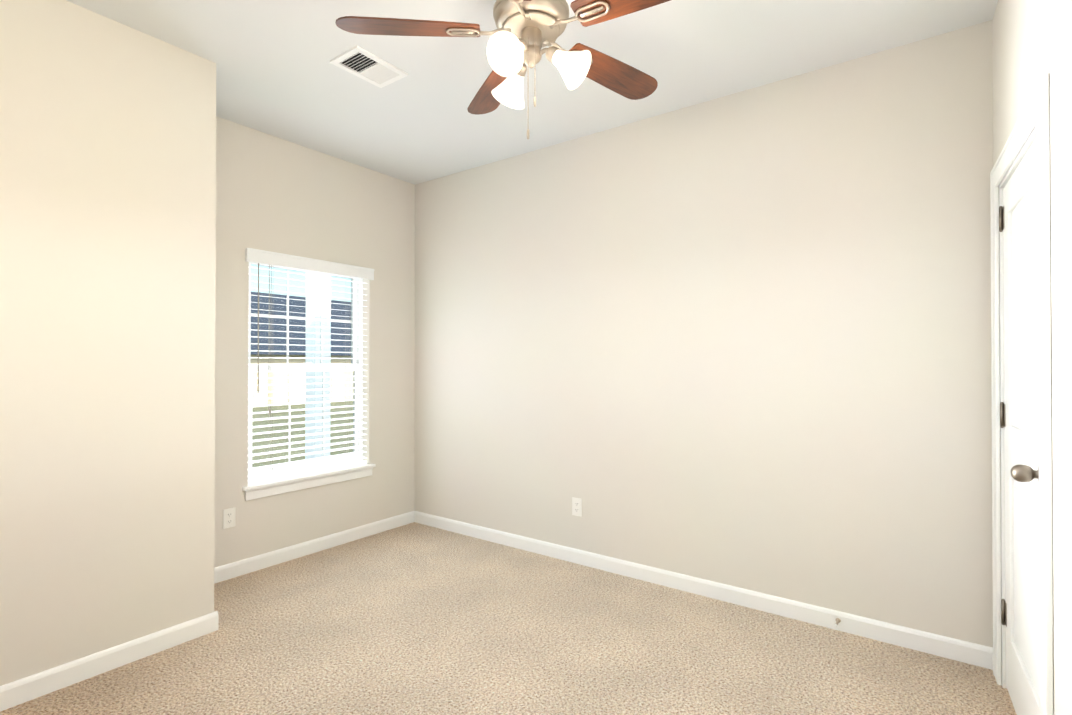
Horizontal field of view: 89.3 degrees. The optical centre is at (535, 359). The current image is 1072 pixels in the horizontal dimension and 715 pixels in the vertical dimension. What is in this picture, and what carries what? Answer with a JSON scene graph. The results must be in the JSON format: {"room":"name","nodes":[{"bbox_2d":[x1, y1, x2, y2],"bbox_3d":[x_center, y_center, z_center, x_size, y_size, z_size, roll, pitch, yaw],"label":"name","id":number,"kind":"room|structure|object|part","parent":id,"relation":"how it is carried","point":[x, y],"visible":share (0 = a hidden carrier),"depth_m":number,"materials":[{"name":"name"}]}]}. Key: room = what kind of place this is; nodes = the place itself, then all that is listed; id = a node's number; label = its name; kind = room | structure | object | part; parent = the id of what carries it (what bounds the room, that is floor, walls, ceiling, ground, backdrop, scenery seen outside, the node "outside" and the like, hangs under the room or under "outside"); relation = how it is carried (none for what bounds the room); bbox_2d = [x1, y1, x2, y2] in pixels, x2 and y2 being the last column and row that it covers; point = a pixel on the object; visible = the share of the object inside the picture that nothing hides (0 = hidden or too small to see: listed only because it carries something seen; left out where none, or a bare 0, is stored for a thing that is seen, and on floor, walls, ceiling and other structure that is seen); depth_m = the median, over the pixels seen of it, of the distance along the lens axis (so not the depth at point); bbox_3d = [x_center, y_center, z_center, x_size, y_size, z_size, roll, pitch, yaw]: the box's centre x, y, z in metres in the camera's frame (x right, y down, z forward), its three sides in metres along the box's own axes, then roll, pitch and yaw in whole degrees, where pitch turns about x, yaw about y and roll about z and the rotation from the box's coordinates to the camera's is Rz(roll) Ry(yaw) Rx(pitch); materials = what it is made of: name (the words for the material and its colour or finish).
{"room":"empty bedroom","nodes":[
{"label":"empty bedroom","id":0,"kind":"room"},
{"bbox_2d":[0,0,215,685],"bbox_3d":[-2.738,-0.072,1.619,0.740,2.740,3.020,0,0,36],"label":"wall","id":1,"kind":"structure","parent":0,"point":[107,290],"depth_m":2.26,"materials":[{"name":"paint"}]},
{"bbox_2d":[0,611,218,711],"bbox_3d":[-2.379,1.253,1.462,0.014,0.088,2.864,0,0,36],"label":"baseboard","id":2,"kind":"structure","parent":1,"relation":"attached to","point":[26,689],"depth_m":2.25,"materials":[{"name":"paint"}]},
{"bbox_2d":[214,116,414,567],"bbox_3d":[-1.568,-0.057,3.735,0.140,2.740,1.780,0,0,36],"label":"wall","id":3,"kind":"structure","parent":0,"point":[277,194],"depth_m":3.69,"materials":[{"name":"paint"}]},
{"bbox_2d":[223,507,235,528],"bbox_3d":[-1.832,0.950,3.240,0.007,0.114,0.070,0,0,36],"label":"outlet","id":4,"kind":"object","parent":3,"relation":"attached to","point":[231,512],"visible":1,"depth_m":3.24,"materials":[{"name":"white plastic"}]},
{"bbox_2d":[242,262,375,500],"bbox_3d":[-1.549,0.096,3.727,0.170,1.545,0.960,0,0,36],"label":"window unit","id":5,"kind":"structure","parent":3,"relation":"in","point":[278,486],"depth_m":3.77,"materials":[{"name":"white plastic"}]},
{"bbox_3d":[-1.594,0.048,3.760,0.030,1.320,0.766,0,0,36],"label":"glass","id":6,"kind":"part","parent":5,"relation":"part of","materials":[{"name":"clear glass"}]},
{"bbox_3d":[-1.524,0.793,3.704,0.110,0.023,0.960,0,0,36],"label":"sill","id":7,"kind":"part","parent":5,"relation":"part of","materials":[{"name":"paint"}]},
{"bbox_2d":[245,248,374,483],"bbox_3d":[-1.523,0.049,3.708,0.095,1.455,0.938,0,0,36],"label":"window blind","id":8,"kind":"object","parent":5,"relation":"attached to","point":[258,256],"visible":0.94,"depth_m":3.64,"materials":[{"name":"white plastic"}]},
{"bbox_2d":[214,511,415,583],"bbox_3d":[-1.517,1.269,3.665,0.014,0.088,1.740,0,0,36],"label":"baseboard","id":9,"kind":"structure","parent":3,"relation":"attached to","point":[238,568],"depth_m":3.63,"materials":[{"name":"paint"}]},
{"bbox_2d":[0,522,1015,714],"bbox_3d":[-0.670,1.346,1.290,4.580,0.100,5.060,0,0,36],"label":"floor","id":10,"kind":"structure","parent":0,"point":[414,618],"depth_m":2.39,"materials":[{"name":"carpet"}]},
{"bbox_2d":[66,0,997,184],"bbox_3d":[-0.670,-1.504,1.310,4.580,0.120,5.060,0,0,36],"label":"ceiling","id":11,"kind":"structure","parent":0,"point":[279,75],"depth_m":2.60,"materials":[{"name":"paint"}]},
{"bbox_2d":[330,46,407,87],"bbox_3d":[-0.817,-1.429,2.666,0.215,0.012,0.300,0,0,36],"label":"ceiling vent","id":12,"kind":"object","parent":11,"relation":"in","point":[363,64],"visible":0.98,"depth_m":2.66,"materials":[{"name":"white metal"}]},
{"bbox_2d":[335,0,670,138],"bbox_3d":[0.027,-1.089,1.849,1.220,0.700,1.249,0,0,36],"label":"ceiling fan","id":13,"kind":"object","parent":11,"relation":"hanging from","point":[524,32],"visible":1,"depth_m":1.83,"materials":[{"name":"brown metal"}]},
{"bbox_3d":[-0.430,-1.121,1.835,0.480,0.006,0.140,0,12,-4],"label":"blade","id":14,"kind":"part","parent":13,"relation":"part of","materials":[{"name":"brown wood"}]},
{"label":"blade","id":15,"kind":"part","parent":13,"relation":"part of","materials":[{"name":"brown wood"}]},
{"bbox_3d":[-0.080,-0.981,1.741,0.131,0.138,0.142,0,0,36],"label":"lamp shade","id":16,"kind":"part","parent":13,"relation":"part of","materials":[{"name":"white glass"}]},
{"bbox_3d":[-0.082,-0.979,1.993,0.142,0.138,0.125,0,0,36],"label":"lamp shade","id":17,"kind":"part","parent":13,"relation":"part of","materials":[{"name":"white glass"}]},
{"bbox_3d":[-0.070,-1.005,1.763,0.047,0.074,0.083,0,0,36],"label":"bulb","id":18,"kind":"part","parent":13,"relation":"part of","materials":[{"name":"white glass"}]},
{"bbox_3d":[-0.046,-1.033,1.806,0.050,0.053,0.079,0,0,36],"label":"arm","id":19,"kind":"part","parent":13,"relation":"part of"},
{"bbox_3d":[-0.047,-1.032,1.925,0.076,0.053,0.053,0,0,36],"label":"arm","id":20,"kind":"part","parent":13,"relation":"part of"},
{"bbox_3d":[0.049,-1.033,1.848,0.077,0.053,0.051,0,0,36],"label":"arm","id":21,"kind":"part","parent":13,"relation":"part of"},
{"bbox_3d":[0.121,-0.980,1.827,0.142,0.138,0.128,0,0,36],"label":"lamp shade","id":22,"kind":"part","parent":13,"relation":"part of","materials":[{"name":"white glass"}]},
{"bbox_3d":[0.094,-1.004,1.831,0.082,0.074,0.051,0,0,36],"label":"bulb","id":23,"kind":"part","parent":13,"relation":"part of","materials":[{"name":"white glass"}]},
{"bbox_3d":[0.301,-1.119,2.131,0.480,0.006,0.140,0,-13,-40],"label":"blade","id":24,"kind":"part","parent":13,"relation":"part of","materials":[{"name":"brown wood"}]},
{"bbox_3d":[0.336,-1.123,1.645,0.480,0.006,0.140,0,-13,32],"label":"blade","id":25,"kind":"part","parent":13,"relation":"part of","materials":[{"name":"brown wood"}]},
{"bbox_2d":[414,20,992,647],"bbox_3d":[0.768,-0.060,3.222,4.520,2.740,0.140,0,0,36],"label":"wall","id":26,"kind":"structure","parent":0,"point":[740,340],"depth_m":2.88,"materials":[{"name":"paint"}]},
{"bbox_2d":[572,497,581,516],"bbox_3d":[0.263,0.951,3.491,0.070,0.114,0.008,0,0,36],"label":"electrical outlet","id":27,"kind":"object","parent":26,"relation":"attached to","point":[576,506],"visible":1,"depth_m":3.49,"materials":[{"name":"white plastic"}]},
{"bbox_2d":[416,511,992,669],"bbox_3d":[0.468,1.266,3.335,3.612,0.088,0.014,0,0,36],"label":"baseboard","id":28,"kind":"structure","parent":26,"relation":"attached to","point":[975,654],"depth_m":2.86,"materials":[{"name":"paint"}]},
{"bbox_2d":[835,618,840,627],"bbox_3d":[1.430,1.255,2.577,0.022,0.022,0.079,0,0,36],"label":"spring door stop","id":29,"kind":"object","parent":28,"relation":"attached to","point":[838,620],"visible":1,"depth_m":2.59,"materials":[{"name":"silver metal"}]},
{"bbox_2d":[992,0,1071,714],"bbox_3d":[0.670,-0.081,0.245,0.120,2.740,5.000,0,0,33],"label":"wall","id":30,"kind":"structure","parent":0,"point":[1032,41],"depth_m":1.43,"materials":[{"name":"paint"}]},
{"bbox_2d":[999,138,1039,714],"bbox_3d":[1.646,0.304,1.863,0.108,1.967,0.728,0,0,33],"label":"door leaf","id":31,"kind":"structure","parent":30,"relation":"in","point":[1022,582],"depth_m":1.88,"materials":[{"name":"paint"}]},
{"bbox_3d":[1.641,0.220,1.887,0.074,1.665,0.695,0,0,33],"label":"door hardware","id":32,"kind":"part","parent":31,"relation":"part of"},
{"bbox_2d":[990,73,1053,714],"bbox_3d":[1.693,0.260,1.826,0.136,2.079,0.918,0,0,33],"label":"door frame","id":33,"kind":"structure","parent":30,"relation":"attached to","point":[1036,110],"depth_m":1.54,"materials":[{"name":"paint"}]},
{"label":"outside","id":34,"kind":"structure","parent":0,"visible":0},
{"bbox_2d":[252,401,352,467],"bbox_3d":[-54.338,2.588,64.332,156.220,0.100,200.000,0,0,36],"label":"ground","id":35,"kind":"structure","parent":34,"point":[276,421],"depth_m":16.50,"materials":[{"name":"green plant"}]},
{"bbox_2d":[251,354,352,404],"bbox_3d":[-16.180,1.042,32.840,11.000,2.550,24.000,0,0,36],"label":"wall","id":36,"kind":"structure","parent":35,"relation":"on","point":[293,380],"depth_m":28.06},
{"bbox_2d":[251,292,350,355],"bbox_3d":[-16.180,-2.083,32.862,12.000,3.800,25.000,0,0,36],"label":"roof","id":37,"kind":"structure","parent":36,"relation":"on","point":[340,312],"depth_m":30.79,"materials":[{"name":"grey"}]},
{"bbox_2d":[305,272,330,458],"bbox_3d":[-2.199,0.125,5.474,0.250,4.000,0.250,0,0,36],"label":"porch post","id":38,"kind":"object","parent":35,"relation":"on","point":[315,313],"depth_m":5.41,"materials":[{"name":"white wood"}]}
]}

